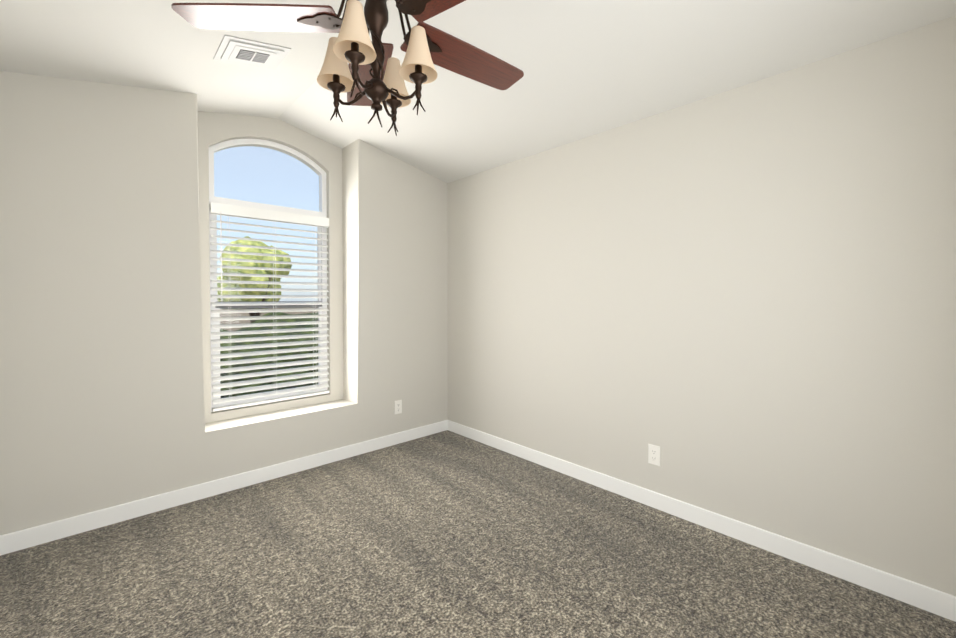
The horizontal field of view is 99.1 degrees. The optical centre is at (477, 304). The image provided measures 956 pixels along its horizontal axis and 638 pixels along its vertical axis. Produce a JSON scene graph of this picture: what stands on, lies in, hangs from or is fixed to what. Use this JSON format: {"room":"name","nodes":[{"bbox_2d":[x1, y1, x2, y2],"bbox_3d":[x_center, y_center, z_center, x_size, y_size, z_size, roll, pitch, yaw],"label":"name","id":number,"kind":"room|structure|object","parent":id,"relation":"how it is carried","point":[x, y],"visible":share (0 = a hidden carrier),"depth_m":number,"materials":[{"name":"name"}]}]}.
{"room":"empty bedroom","nodes":[
{"label":"empty bedroom","id":0,"kind":"room"},
{"bbox_2d":[0,71,447,534],"bbox_3d":[-1.569,-0.253,3.314,3.410,3.150,0.330,-1,1,-43],"label":"wall","id":1,"kind":"structure","parent":0,"point":[101,381],"depth_m":2.57,"materials":[{"name":"grey paint"}]},
{"bbox_2d":[0,420,447,555],"bbox_3d":[-1.452,1.272,3.213,3.110,0.105,0.014,-1,1,-43],"label":"baseboard","id":2,"kind":"structure","parent":1,"relation":"attached to","point":[38,535],"depth_m":2.74,"materials":[{"name":"white wood"}]},
{"bbox_2d":[394,400,401,413],"bbox_3d":[-0.755,0.969,3.861,0.078,0.129,0.007,-1,1,-43],"label":"outlet","id":3,"kind":"object","parent":1,"relation":"attached to","point":[397,406],"visible":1,"depth_m":3.86,"materials":[{"name":"white plastic"}]},
{"bbox_2d":[197,111,342,422],"bbox_3d":[-1.747,-0.255,3.477,1.270,3.150,0.150,-1,1,-43],"label":"wall","id":4,"kind":"structure","parent":0,"point":[217,128],"depth_m":3.45,"materials":[{"name":"grey paint"}]},
{"bbox_2d":[209,139,327,411],"bbox_3d":[-1.761,-0.277,3.484,0.926,2.204,0.070,-1,1,-43],"label":"window","id":5,"kind":"structure","parent":4,"relation":"in","point":[319,171],"depth_m":3.42,"materials":[{"name":"white plastic"}]},
{"bbox_2d":[220,308,317,397],"bbox_3d":[-1.782,0.392,3.517,0.842,0.782,0.001,-1,1,-43],"label":"screen","id":6,"kind":"object","parent":5,"relation":"attached to","point":[265,349],"depth_m":3.47,"materials":[{"name":"black metal"}]},
{"bbox_2d":[210,202,328,411],"bbox_3d":[-1.708,0.015,3.431,0.914,1.596,0.080,-1,1,-43],"label":"window blinds","id":7,"kind":"object","parent":5,"relation":"attached to","point":[220,209],"visible":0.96,"depth_m":3.39,"materials":[{"name":"white plastic"}]},
{"bbox_2d":[0,430,955,637],"bbox_3d":[-0.271,1.404,1.946,3.410,0.120,4.440,-1,1,-43],"label":"floor","id":8,"kind":"structure","parent":0,"point":[446,534],"depth_m":2.06,"materials":[{"name":"carpet"}]},
{"bbox_2d":[0,0,955,182],"bbox_3d":[-0.271,-1.575,1.898,3.410,0.760,4.440,-1,1,-43],"label":"ceiling","id":9,"kind":"structure","parent":0,"point":[588,68],"depth_m":2.23,"materials":[{"name":"white paint"}]},
{"bbox_2d":[213,35,290,69],"bbox_3d":[-1.304,-1.444,2.360,0.340,0.022,0.290,-16,11,-42],"label":"ceiling vent","id":10,"kind":"object","parent":9,"relation":"in","point":[233,49],"visible":1,"depth_m":2.33,"materials":[{"name":"grey"}]},
{"bbox_2d":[171,0,523,135],"bbox_3d":[-0.323,-1.054,1.446,1.264,0.835,1.291,-1,1,-43],"label":"ceiling fan","id":11,"kind":"object","parent":9,"relation":"hanging from","point":[373,74],"visible":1,"depth_m":1.42,"materials":[{"name":"brown metal"}]},
{"bbox_2d":[447,16,955,595],"bbox_3d":[0.922,-0.248,3.030,0.150,3.150,4.440,-1,1,-43],"label":"wall","id":12,"kind":"structure","parent":0,"point":[739,304],"depth_m":2.27,"materials":[{"name":"grey paint"}]},
{"bbox_2d":[648,444,659,465],"bbox_3d":[1.158,0.987,2.681,0.007,0.129,0.078,-1,1,-43],"label":"outlet","id":13,"kind":"object","parent":12,"relation":"attached to","point":[654,454],"visible":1,"depth_m":2.68,"materials":[{"name":"white plastic"}]},
{"bbox_2d":[447,420,955,621],"bbox_3d":[0.911,1.276,2.946,0.014,0.105,3.596,-1,1,-43],"label":"baseboard","id":14,"kind":"structure","parent":12,"relation":"attached to","point":[931,600],"depth_m":2.27,"materials":[{"name":"white wood"}]},
{"label":"outside","id":15,"kind":"structure","parent":0,"visible":0},
{"bbox_3d":[-14.726,1.315,19.476,55.000,0.200,40.920,-1,1,-43],"label":"ground","id":16,"kind":"structure","parent":15,"visible":0},
{"bbox_2d":[217,236,291,322],"bbox_3d":[-4.362,0.071,7.950,1.371,2.763,1.397,-1,1,-43],"label":"tree","id":17,"kind":"object","parent":16,"relation":"on","point":[253,257],"depth_m":7.49,"materials":[{"name":"green plant"}]},
{"bbox_2d":[220,308,317,330],"bbox_3d":[-8.297,0.640,12.552,55.000,1.370,0.200,-1,1,-43],"label":"fence","id":18,"kind":"object","parent":16,"relation":"on","point":[240,321],"depth_m":13.04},
{"bbox_2d":[220,312,317,397],"bbox_3d":[-2.783,0.897,6.189,7.905,1.617,2.634,-1,1,-43],"label":"shrubs","id":19,"kind":"object","parent":16,"relation":"on","point":[267,348],"depth_m":5.61,"materials":[{"name":"green plant"}]}
]}

